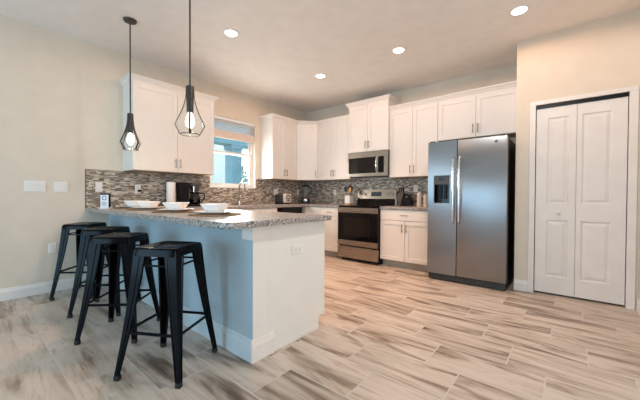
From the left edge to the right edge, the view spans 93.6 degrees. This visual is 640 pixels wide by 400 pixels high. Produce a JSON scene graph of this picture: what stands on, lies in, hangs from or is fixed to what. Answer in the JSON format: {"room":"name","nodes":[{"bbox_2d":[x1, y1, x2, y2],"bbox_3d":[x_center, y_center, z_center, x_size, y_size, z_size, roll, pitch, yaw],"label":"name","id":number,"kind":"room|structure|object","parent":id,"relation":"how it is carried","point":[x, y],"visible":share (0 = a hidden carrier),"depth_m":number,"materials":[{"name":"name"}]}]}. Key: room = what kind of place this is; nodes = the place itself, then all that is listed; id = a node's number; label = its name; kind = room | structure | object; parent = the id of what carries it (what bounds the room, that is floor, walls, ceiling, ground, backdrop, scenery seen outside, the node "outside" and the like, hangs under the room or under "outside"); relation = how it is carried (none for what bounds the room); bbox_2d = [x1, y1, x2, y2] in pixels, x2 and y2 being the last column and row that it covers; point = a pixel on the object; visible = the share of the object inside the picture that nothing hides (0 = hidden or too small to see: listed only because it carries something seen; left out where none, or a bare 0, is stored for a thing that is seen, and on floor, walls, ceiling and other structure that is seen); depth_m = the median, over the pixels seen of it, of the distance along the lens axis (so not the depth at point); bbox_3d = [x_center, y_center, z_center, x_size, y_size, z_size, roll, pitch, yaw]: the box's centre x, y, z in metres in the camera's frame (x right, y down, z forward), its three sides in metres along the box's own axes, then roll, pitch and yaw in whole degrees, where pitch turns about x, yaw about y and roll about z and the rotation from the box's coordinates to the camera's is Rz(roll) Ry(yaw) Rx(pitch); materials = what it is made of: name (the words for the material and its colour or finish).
{"room":"kitchen","nodes":[
{"label":"kitchen","id":0,"kind":"room"},
{"bbox_2d":[0,15,305,288],"bbox_3d":[-3.250,-0.414,3.072,0.209,2.852,9.400,1,1,40],"label":"wall","id":1,"kind":"structure","parent":0,"point":[61,96],"depth_m":3.40,"materials":[{"name":"paint"}]},
{"bbox_2d":[24,180,45,191],"bbox_3d":[-3.026,-0.147,3.190,0.010,0.118,0.172,1,1,40],"label":"light switch","id":2,"kind":"object","parent":1,"relation":"attached to","point":[29,185],"visible":1,"depth_m":3.19,"materials":[{"name":"white plastic"}]},
{"bbox_2d":[48,243,56,253],"bbox_3d":[-2.942,0.530,3.306,0.010,0.115,0.070,1,1,40],"label":"outlet","id":3,"kind":"object","parent":1,"relation":"attached to","point":[52,247],"visible":1,"depth_m":3.30,"materials":[{"name":"white plastic"}]},
{"bbox_2d":[0,272,107,300],"bbox_3d":[-4.321,0.965,1.640,0.014,0.120,5.388,1,1,40],"label":"baseboard","id":4,"kind":"structure","parent":1,"relation":"attached to","point":[63,284],"depth_m":3.21,"materials":[{"name":"paint"}]},
{"bbox_2d":[54,181,67,191],"bbox_3d":[-2.890,-0.148,3.355,0.010,0.116,0.122,1,1,40],"label":"light switch","id":5,"kind":"object","parent":1,"relation":"attached to","point":[59,186],"visible":1,"depth_m":3.35,"materials":[{"name":"white plastic"}]},
{"bbox_2d":[85,169,85,207],"bbox_3d":[-2.749,-0.135,3.526,0.011,0.458,0.006,1,1,40],"label":"trim","id":6,"kind":"structure","parent":1,"relation":"attached to","point":[85,169],"depth_m":3.52,"materials":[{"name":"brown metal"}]},
{"bbox_2d":[95,182,101,191],"bbox_3d":[-2.661,-0.156,3.619,0.010,0.115,0.070,1,1,40],"label":"light switch","id":7,"kind":"object","parent":1,"relation":"attached to","point":[98,185],"visible":1,"depth_m":3.61,"materials":[{"name":"white plastic"}]},
{"bbox_2d":[135,185,141,192],"bbox_3d":[-2.381,-0.144,3.939,0.035,0.115,0.070,1,1,40],"label":"outlet","id":8,"kind":"object","parent":1,"relation":"attached to","point":[137,187],"visible":1,"depth_m":3.94,"materials":[{"name":"white plastic"}]},
{"bbox_2d":[119,73,218,175],"bbox_3d":[-2.014,-0.937,4.112,0.380,1.138,1.172,1,1,40],"label":"upper cabinet","id":9,"kind":"object","parent":1,"relation":"attached to","point":[156,105],"visible":0.98,"depth_m":3.91,"materials":[{"name":"paint"}]},
{"bbox_2d":[210,118,254,188],"bbox_3d":[-1.504,-0.784,5.125,0.142,1.167,0.895,1,1,40],"label":"window","id":10,"kind":"structure","parent":1,"relation":"in","point":[250,145],"depth_m":5.29,"materials":[{"name":"paint"}]},
{"bbox_2d":[214,115,254,142],"bbox_3d":[-1.478,-1.193,5.101,0.050,0.343,0.883,1,1,40],"label":"window blind","id":11,"kind":"object","parent":10,"relation":"attached to","point":[220,133],"visible":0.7,"depth_m":5.09,"materials":[{"name":"white plastic"}]},
{"bbox_2d":[259,113,298,180],"bbox_3d":[-0.767,-0.951,5.624,0.380,1.138,0.675,1,1,40],"label":"upper cabinet","id":12,"kind":"object","parent":1,"relation":"attached to","point":[278,133],"visible":1,"depth_m":5.48,"materials":[{"name":"paint"}]},
{"bbox_2d":[109,214,252,339],"bbox_3d":[-1.478,0.587,2.870,2.825,0.874,0.130,1,1,40],"label":"wall","id":13,"kind":"structure","parent":0,"point":[228,257],"depth_m":2.18,"materials":[{"name":"paint"}]},
{"bbox_2d":[120,276,251,362],"bbox_3d":[-1.526,0.952,2.820,2.825,0.144,0.014,1,1,40],"label":"baseboard","id":14,"kind":"structure","parent":13,"relation":"attached to","point":[234,342],"depth_m":2.14,"materials":[{"name":"paint"}]},
{"bbox_2d":[242,226,271,240],"bbox_3d":[-0.418,0.211,1.998,0.112,0.089,0.162,1,1,40],"label":"trim","id":15,"kind":"structure","parent":13,"relation":"attached to","point":[257,233],"depth_m":1.95,"materials":[{"name":"paint"}]},
{"bbox_2d":[253,238,268,340],"bbox_3d":[-0.387,0.604,1.971,0.003,0.874,0.130,1,1,40],"label":"trim","id":16,"kind":"structure","parent":13,"relation":"attached to","point":[260,247],"depth_m":1.97,"materials":[{"name":"paint"}]},
{"bbox_2d":[251,331,274,363],"bbox_3d":[-0.375,0.969,1.984,0.014,0.144,0.189,1,1,40],"label":"baseboard","id":17,"kind":"structure","parent":13,"relation":"attached to","point":[262,347],"depth_m":1.97,"materials":[{"name":"paint"}]},
{"bbox_2d":[0,255,639,399],"bbox_3d":[-0.291,1.120,0.646,7.900,0.120,9.400,1,1,40],"label":"floor","id":18,"kind":"structure","parent":0,"point":[384,332],"depth_m":2.06,"materials":[{"name":"tile"}]},
{"bbox_2d":[49,222,107,299],"bbox_3d":[-2.543,0.632,3.257,0.421,0.762,0.421,0,1,-5],"label":"bar stool","id":19,"kind":"object","parent":18,"relation":"on","point":[79,226],"visible":0.51,"depth_m":3.11,"materials":[{"name":"black metal"}]},
{"bbox_2d":[67,226,140,317],"bbox_3d":[-2.001,0.640,2.823,0.421,0.762,0.421,0,1,-7],"label":"bar stool","id":20,"kind":"object","parent":18,"relation":"on","point":[85,239],"visible":0.62,"depth_m":2.67,"materials":[{"name":"black metal"}]},
{"bbox_2d":[74,232,159,344],"bbox_3d":[-1.551,0.649,2.350,0.421,0.762,0.421,0,1,-4],"label":"bar stool","id":21,"kind":"object","parent":18,"relation":"on","point":[122,245],"visible":0.91,"depth_m":2.21,"materials":[{"name":"black metal"}]},
{"bbox_2d":[113,241,217,388],"bbox_3d":[-0.943,0.658,1.891,0.421,0.762,0.421,0,1,10],"label":"bar stool","id":22,"kind":"object","parent":18,"relation":"on","point":[170,254],"visible":1,"depth_m":1.76,"materials":[{"name":"black metal"}]},
{"bbox_2d":[233,208,276,211],"bbox_3d":[-1.231,0.561,4.858,0.652,0.874,0.912,1,1,40],"label":"base cabinet","id":23,"kind":"object","parent":18,"relation":"on","point":[251,209],"visible":0.02,"depth_m":4.78,"materials":[{"name":"paint"}]},
{"bbox_2d":[277,207,301,212],"bbox_3d":[-0.757,0.558,5.452,0.628,0.868,0.594,1,1,40],"label":"dishwasher","id":24,"kind":"object","parent":18,"relation":"on","point":[279,209],"visible":0.18,"depth_m":5.25,"materials":[{"name":"black plastic"}]},
{"bbox_2d":[269,221,324,350],"bbox_3d":[-0.978,0.588,2.958,2.176,0.874,0.634,1,1,40],"label":"peninsula end panel","id":25,"kind":"object","parent":18,"relation":"on","point":[296,281],"visible":0.28,"depth_m":2.22,"materials":[{"name":"paint"}]},
{"bbox_2d":[292,244,302,254],"bbox_3d":[-0.167,0.364,2.228,0.010,0.070,0.115,1,1,40],"label":"outlet","id":26,"kind":"object","parent":25,"relation":"attached to","point":[296,249],"visible":1,"depth_m":2.23,"materials":[{"name":"white plastic"}]},
{"bbox_2d":[302,206,320,213],"bbox_3d":[-0.166,0.552,5.935,0.925,0.874,0.648,1,1,40],"label":"base cabinet","id":27,"kind":"object","parent":18,"relation":"on","point":[306,210],"visible":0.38,"depth_m":5.55,"materials":[{"name":"paint"}]},
{"bbox_2d":[86,203,356,228],"bbox_3d":[-0.419,0.119,4.087,2.881,0.040,3.821,1,1,40],"label":"countertop","id":28,"kind":"structure","parent":27,"relation":"on","point":[248,218],"depth_m":2.27,"materials":[{"name":"stone"}]},
{"bbox_2d":[98,193,110,208],"bbox_3d":[-2.433,0.011,3.394,0.104,0.172,0.060,0,1,0],"label":"card stand","id":29,"kind":"object","parent":28,"relation":"on","point":[105,198],"visible":1,"depth_m":3.39,"materials":[{"name":"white plastic"}]},
{"bbox_2d":[126,208,162,210],"bbox_3d":[-1.825,0.099,3.198,0.408,0.009,0.408,1,1,40],"label":"placemat","id":30,"kind":"object","parent":28,"relation":"on","point":[135,209],"visible":0.55,"depth_m":3.04,"materials":[{"name":"wicker"}]},
{"bbox_2d":[130,206,164,208],"bbox_3d":[-1.825,0.083,3.198,0.284,0.021,0.284,0,1,2],"label":"plate","id":31,"kind":"object","parent":30,"relation":"on","point":[157,207],"visible":0.87,"depth_m":3.09,"materials":[{"name":"white ceramic"}]},
{"bbox_2d":[136,201,160,206],"bbox_3d":[-1.825,0.049,3.197,0.198,0.070,0.198,0,1,2],"label":"bowl","id":32,"kind":"object","parent":31,"relation":"on","point":[140,203],"visible":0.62,"depth_m":3.13,"materials":[{"name":"white ceramic"}]},
{"bbox_2d":[166,180,175,201],"bbox_3d":[-2.029,-0.092,4.094,0.150,0.365,0.150,1,1,40],"label":"paper towel holder","id":33,"kind":"object","parent":28,"relation":"on","point":[170,186],"visible":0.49,"depth_m":4.05,"materials":[{"name":"white paper"}]},
{"bbox_2d":[151,210,198,212],"bbox_3d":[-1.339,0.107,2.797,0.408,0.009,0.408,1,1,40],"label":"placemat","id":34,"kind":"object","parent":28,"relation":"on","point":[160,211],"visible":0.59,"depth_m":2.70,"materials":[{"name":"wicker"}]},
{"bbox_2d":[156,208,194,210],"bbox_3d":[-1.339,0.091,2.797,0.284,0.021,0.284,0,1,2],"label":"plate","id":35,"kind":"object","parent":34,"relation":"on","point":[163,209],"visible":0.87,"depth_m":2.69,"materials":[{"name":"white ceramic"}]},
{"bbox_2d":[163,202,188,208],"bbox_3d":[-1.339,0.057,2.796,0.198,0.070,0.198,0,1,2],"label":"bowl","id":36,"kind":"object","parent":35,"relation":"on","point":[169,205],"visible":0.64,"depth_m":2.73,"materials":[{"name":"white ceramic"}]},
{"bbox_2d":[176,182,204,206],"bbox_3d":[-1.826,-0.077,4.263,0.200,0.332,0.356,1,1,40],"label":"coffee maker","id":37,"kind":"object","parent":28,"relation":"on","point":[182,188],"visible":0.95,"depth_m":4.17,"materials":[{"name":"black plastic"}]},
{"bbox_2d":[190,186,199,191],"bbox_3d":[-1.792,-0.158,4.302,0.136,0.078,0.136,1,1,40],"label":"basket","id":38,"kind":"object","parent":37,"relation":"on","point":[193,188],"depth_m":4.25,"materials":[{"name":"silver metal"}]},
{"bbox_2d":[188,212,240,216],"bbox_3d":[-0.841,0.115,2.412,0.408,0.009,0.408,1,1,40],"label":"placemat","id":39,"kind":"object","parent":28,"relation":"on","point":[230,213],"visible":0.72,"depth_m":2.31,"materials":[{"name":"wicker"}]},
{"bbox_2d":[194,210,234,213],"bbox_3d":[-0.841,0.099,2.412,0.284,0.021,0.284,0,1,2],"label":"plate","id":40,"kind":"object","parent":39,"relation":"on","point":[202,211],"visible":0.88,"depth_m":2.31,"materials":[{"name":"white ceramic"}]},
{"bbox_2d":[200,203,228,211],"bbox_3d":[-0.840,0.065,2.411,0.198,0.070,0.198,0,1,2],"label":"bowl","id":41,"kind":"object","parent":40,"relation":"on","point":[209,207],"visible":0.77,"depth_m":2.34,"materials":[{"name":"white ceramic"}]},
{"bbox_2d":[238,182,245,204],"bbox_3d":[-1.297,-0.112,5.070,0.190,0.385,0.105,1,1,40],"label":"faucet","id":42,"kind":"object","parent":28,"relation":"on","point":[239,201],"visible":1,"depth_m":5.08,"materials":[{"name":"silver metal"}]},
{"bbox_2d":[275,194,291,203],"bbox_3d":[-0.701,-0.023,5.743,0.323,0.195,0.170,1,1,44],"label":"toaster","id":43,"kind":"object","parent":28,"relation":"on","point":[279,198],"visible":0.99,"depth_m":5.66,"materials":[{"name":"black plastic"}]},
{"bbox_2d":[301,185,309,203],"bbox_3d":[-0.277,-0.117,6.038,0.212,0.380,0.191,0,1,-5],"label":"blender","id":44,"kind":"object","parent":28,"relation":"on","point":[304,200],"visible":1,"depth_m":5.96,"materials":[{"name":"black plastic"}]},
{"bbox_2d":[345,196,352,204],"bbox_3d":[0.531,0.002,5.532,0.110,0.165,0.110,1,1,40],"label":"utensil crock","id":45,"kind":"object","parent":28,"relation":"on","point":[348,199],"visible":0.99,"depth_m":5.49,"materials":[{"name":"white ceramic"}]},
{"bbox_3d":[-2.161,0.093,3.514,0.408,0.009,0.408,1,1,40],"label":"placemat","id":46,"kind":"object","parent":28,"relation":"on","visible":0},
{"bbox_3d":[-2.161,0.077,3.514,0.284,0.021,0.284,0,1,2],"label":"plate","id":47,"kind":"object","parent":46,"relation":"on","visible":0},
{"bbox_2d":[124,201,138,205],"bbox_3d":[-2.161,0.043,3.513,0.198,0.070,0.198,0,1,2],"label":"bowl","id":48,"kind":"object","parent":47,"relation":"on","point":[128,203],"visible":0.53,"depth_m":3.43,"materials":[{"name":"white ceramic"}]},
{"bbox_2d":[321,207,338,256],"bbox_3d":[0.357,0.561,5.501,0.429,0.874,0.652,1,1,40],"label":"base cabinet","id":49,"kind":"object","parent":18,"relation":"on","point":[331,226],"visible":0.42,"depth_m":5.26,"materials":[{"name":"paint"}]},
{"bbox_2d":[338,189,397,264],"bbox_3d":[0.793,0.410,5.086,0.760,1.190,0.735,1,1,40],"label":"range","id":50,"kind":"object","parent":18,"relation":"on","point":[359,224],"visible":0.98,"depth_m":4.88,"materials":[{"name":"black metal"}]},
{"bbox_2d":[339,205,390,207],"bbox_3d":[0.796,0.106,5.083,0.758,0.029,0.595,1,1,40],"label":"cooktop","id":51,"kind":"object","parent":50,"relation":"in","point":[340,206],"depth_m":4.98,"materials":[{"name":"black glass"}]},
{"bbox_2d":[380,209,427,270],"bbox_3d":[1.421,0.578,4.624,0.790,0.874,0.652,1,1,40],"label":"base cabinet","id":52,"kind":"object","parent":18,"relation":"on","point":[403,233],"visible":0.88,"depth_m":4.41,"materials":[{"name":"paint"}]},
{"bbox_2d":[380,206,427,210],"bbox_3d":[1.435,0.121,4.620,0.809,0.040,0.639,1,1,40],"label":"countertop","id":53,"kind":"structure","parent":52,"relation":"on","point":[381,207],"depth_m":4.41,"materials":[{"name":"stone"}]},
{"bbox_2d":[394,188,405,205],"bbox_3d":[1.310,-0.052,4.884,0.208,0.298,0.110,0,1,-38],"label":"knife block","id":54,"kind":"object","parent":53,"relation":"on","point":[399,201],"visible":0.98,"depth_m":4.84,"materials":[{"name":"silver metal"}]},
{"bbox_2d":[404,194,413,205],"bbox_3d":[1.429,-0.002,4.824,0.120,0.200,0.128,1,1,40],"label":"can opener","id":55,"kind":"object","parent":53,"relation":"on","point":[408,201],"visible":0.94,"depth_m":4.79,"materials":[{"name":"black plastic"}]},
{"bbox_2d":[417,193,421,206],"bbox_3d":[1.516,-0.006,4.589,0.074,0.215,0.074,1,1,40],"label":"mill","id":56,"kind":"object","parent":53,"relation":"on","point":[419,199],"visible":1,"depth_m":4.56,"materials":[{"name":"brown wood"}]},
{"bbox_2d":[423,195,427,206],"bbox_3d":[1.594,0.011,4.525,0.074,0.185,0.074,1,1,40],"label":"mill","id":57,"kind":"object","parent":53,"relation":"on","point":[425,197],"visible":0.91,"depth_m":4.50,"materials":[{"name":"brown wood"}]},
{"bbox_2d":[427,134,515,289],"bbox_3d":[1.994,0.138,3.936,0.881,1.778,0.942,1,1,40],"label":"refrigerator","id":58,"kind":"object","parent":18,"relation":"on","point":[471,226],"visible":0.98,"depth_m":3.59,"materials":[{"name":"silver metal"}]},
{"bbox_2d":[0,0,639,112],"bbox_3d":[-0.276,-1.852,0.606,7.900,0.120,9.400,1,1,40],"label":"ceiling","id":59,"kind":"structure","parent":0,"point":[278,51],"depth_m":3.34,"materials":[{"name":"paint"}]},
{"bbox_2d":[120,17,140,150],"bbox_3d":[-1.940,-1.173,3.073,0.204,1.322,0.204,0,1,-37],"label":"pendant light","id":60,"kind":"object","parent":59,"relation":"hanging from","point":[130,127],"visible":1,"depth_m":3.06,"materials":[{"name":"brown metal"}]},
{"bbox_2d":[127,113,133,133],"bbox_3d":[-1.942,-0.786,3.079,0.056,0.205,0.056,1,1,19],"label":"socket","id":61,"kind":"object","parent":60,"relation":"attached to","point":[130,117],"depth_m":3.06,"materials":[{"name":"brown metal"}]},
{"bbox_2d":[174,0,204,136],"bbox_3d":[-0.991,-1.157,2.291,0.203,1.322,0.203,0,1,9],"label":"pendant light","id":62,"kind":"object","parent":59,"relation":"hanging from","point":[189,96],"visible":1,"depth_m":2.28,"materials":[{"name":"brown metal"}]},
{"bbox_2d":[186,85,193,112],"bbox_3d":[-0.993,-0.771,2.296,0.056,0.205,0.056,0,1,-22],"label":"socket","id":63,"kind":"object","parent":62,"relation":"attached to","point":[189,88],"depth_m":2.27,"materials":[{"name":"brown metal"}]},
{"bbox_2d":[223,28,238,37],"bbox_3d":[-0.975,-1.827,3.295,0.176,0.010,0.176,1,1,40],"label":"recessed light","id":64,"kind":"object","parent":59,"relation":"in","point":[228,32],"visible":1,"depth_m":3.29,"materials":[{"name":"paint"}]},
{"bbox_2d":[315,73,325,77],"bbox_3d":[0.008,-1.837,4.455,0.176,0.010,0.176,1,1,40],"label":"recessed light","id":65,"kind":"object","parent":59,"relation":"in","point":[319,75],"visible":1,"depth_m":4.43,"materials":[{"name":"paint"}]},
{"bbox_2d":[391,46,405,53],"bbox_3d":[0.958,-1.822,3.659,0.176,0.010,0.176,1,1,40],"label":"recessed light","id":66,"kind":"object","parent":59,"relation":"in","point":[400,49],"visible":1,"depth_m":3.65,"materials":[{"name":"paint"}]},
{"bbox_2d":[508,4,529,15],"bbox_3d":[1.901,-1.806,2.868,0.176,0.010,0.176,1,1,40],"label":"recessed light","id":67,"kind":"object","parent":59,"relation":"in","point":[521,9],"visible":1,"depth_m":2.86,"materials":[{"name":"plastic"}]},
{"bbox_2d":[305,64,576,280],"bbox_3d":[1.715,-0.414,4.934,5.100,2.852,0.209,1,1,40],"label":"wall","id":68,"kind":"structure","parent":0,"point":[509,73],"depth_m":5.04,"materials":[{"name":"paint"}]},
{"bbox_2d":[289,121,318,181],"bbox_3d":[-0.268,-0.954,6.035,0.620,1.138,0.620,1,1,40],"label":"upper cabinet","id":69,"kind":"object","parent":68,"relation":"attached to","point":[307,131],"visible":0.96,"depth_m":5.82,"materials":[{"name":"paint"}]},
{"bbox_2d":[316,115,359,180],"bbox_3d":[0.333,-0.946,5.699,0.762,1.138,0.380,1,1,40],"label":"upper cabinet","id":70,"kind":"object","parent":68,"relation":"attached to","point":[333,133],"visible":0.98,"depth_m":5.58,"materials":[{"name":"paint"}]},
{"bbox_2d":[345,94,400,152],"bbox_3d":[0.907,-1.249,5.191,0.862,0.863,0.430,1,1,40],"label":"upper cabinet","id":71,"kind":"object","parent":68,"relation":"attached to","point":[369,119],"visible":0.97,"depth_m":5.03,"materials":[{"name":"paint"}]},
{"bbox_2d":[348,150,389,177],"bbox_3d":[0.895,-0.607,5.190,0.760,0.412,0.454,1,1,40],"label":"microwave","id":72,"kind":"object","parent":71,"relation":"attached to","point":[371,164],"visible":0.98,"depth_m":5.04,"materials":[{"name":"silver metal"}]},
{"bbox_2d":[388,97,437,178],"bbox_3d":[1.509,-0.927,4.729,0.762,1.138,0.380,1,1,40],"label":"upper cabinet","id":73,"kind":"object","parent":68,"relation":"attached to","point":[413,125],"visible":0.91,"depth_m":4.62,"materials":[{"name":"paint"}]},
{"bbox_2d":[437,81,516,141],"bbox_3d":[2.191,-1.167,4.164,1.000,0.635,0.380,1,1,40],"label":"upper cabinet","id":74,"kind":"object","parent":68,"relation":"attached to","point":[488,111],"visible":0.9,"depth_m":4.03,"materials":[{"name":"paint"}]},
{"bbox_2d":[514,9,639,309],"bbox_3d":[2.863,-0.387,3.419,1.000,2.852,0.686,1,1,40],"label":"wall","id":75,"kind":"structure","parent":0,"point":[603,54],"depth_m":3.17,"materials":[{"name":"paint"}]},
{"bbox_2d":[514,279,527,291],"bbox_3d":[2.299,0.976,3.443,0.133,0.120,0.014,1,1,40],"label":"baseboard","id":76,"kind":"structure","parent":75,"relation":"attached to","point":[522,285],"depth_m":3.44,"materials":[{"name":"paint"}]},
{"bbox_2d":[534,96,627,304],"bbox_3d":[2.691,0.009,3.140,0.718,2.026,0.072,1,1,40],"label":"door","id":77,"kind":"structure","parent":75,"relation":"in","point":[597,181],"depth_m":3.12,"materials":[{"name":"paint"}]},
{"bbox_2d":[536,92,628,109],"bbox_3d":[2.716,-1.025,3.150,0.728,0.035,0.086,1,1,40],"label":"trim","id":78,"kind":"structure","parent":75,"relation":"attached to","point":[625,94],"depth_m":3.10,"materials":[{"name":"black metal"}]},
{"bbox_2d":[528,85,638,309],"bbox_3d":[2.679,-0.023,3.117,0.844,2.129,0.018,1,1,40],"label":"trim","id":79,"kind":"structure","parent":75,"relation":"attached to","point":[634,90],"depth_m":2.88,"materials":[{"name":"paint"}]},
{"bbox_2d":[638,243,639,298],"bbox_3d":[3.833,-0.360,1.767,2.600,2.852,2.000,1,1,40],"label":"wall","id":80,"kind":"structure","parent":0,"point":[639,243],"depth_m":2.83,"materials":[{"name":"paint"}]},
{"bbox_2d":[636,298,639,315],"bbox_3d":[3.584,1.008,1.519,2.594,0.120,1.308,1,1,40],"label":"baseboard","id":81,"kind":"structure","parent":80,"relation":"attached to","point":[638,300],"depth_m":2.77,"materials":[{"name":"paint"}]},
{"label":"outside","id":82,"kind":"structure","parent":0,"visible":0},
{"bbox_3d":[-4.507,1.180,8.660,8.800,0.200,14.000,1,1,40],"label":"floor","id":83,"kind":"structure","parent":82,"visible":0},
{"bbox_2d":[211,144,224,182],"bbox_3d":[-7.113,-0.663,10.793,4.020,3.400,7.000,1,1,40],"label":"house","id":84,"kind":"structure","parent":83,"relation":"on","point":[219,159],"depth_m":11.55,"materials":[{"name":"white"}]},
{"bbox_2d":[224,144,242,183],"bbox_3d":[-1.904,-0.034,6.606,0.320,2.310,0.320,1,1,40],"label":"porch column","id":85,"kind":"structure","parent":83,"relation":"on","point":[233,163],"depth_m":6.51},
{"bbox_2d":[214,122,247,148],"bbox_3d":[-0.993,-1.419,7.683,0.320,0.440,9.000,1,1,40],"label":"beam","id":86,"kind":"structure","parent":85,"relation":"on","point":[218,141],"depth_m":6.36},
{"bbox_2d":[242,166,247,183],"bbox_3d":[-2.038,0.068,8.518,0.863,2.054,0.975,0,1,-10],"label":"shrub","id":87,"kind":"object","parent":83,"relation":"on","point":[245,179],"visible":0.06,"depth_m":8.47,"materials":[{"name":"green plant"}]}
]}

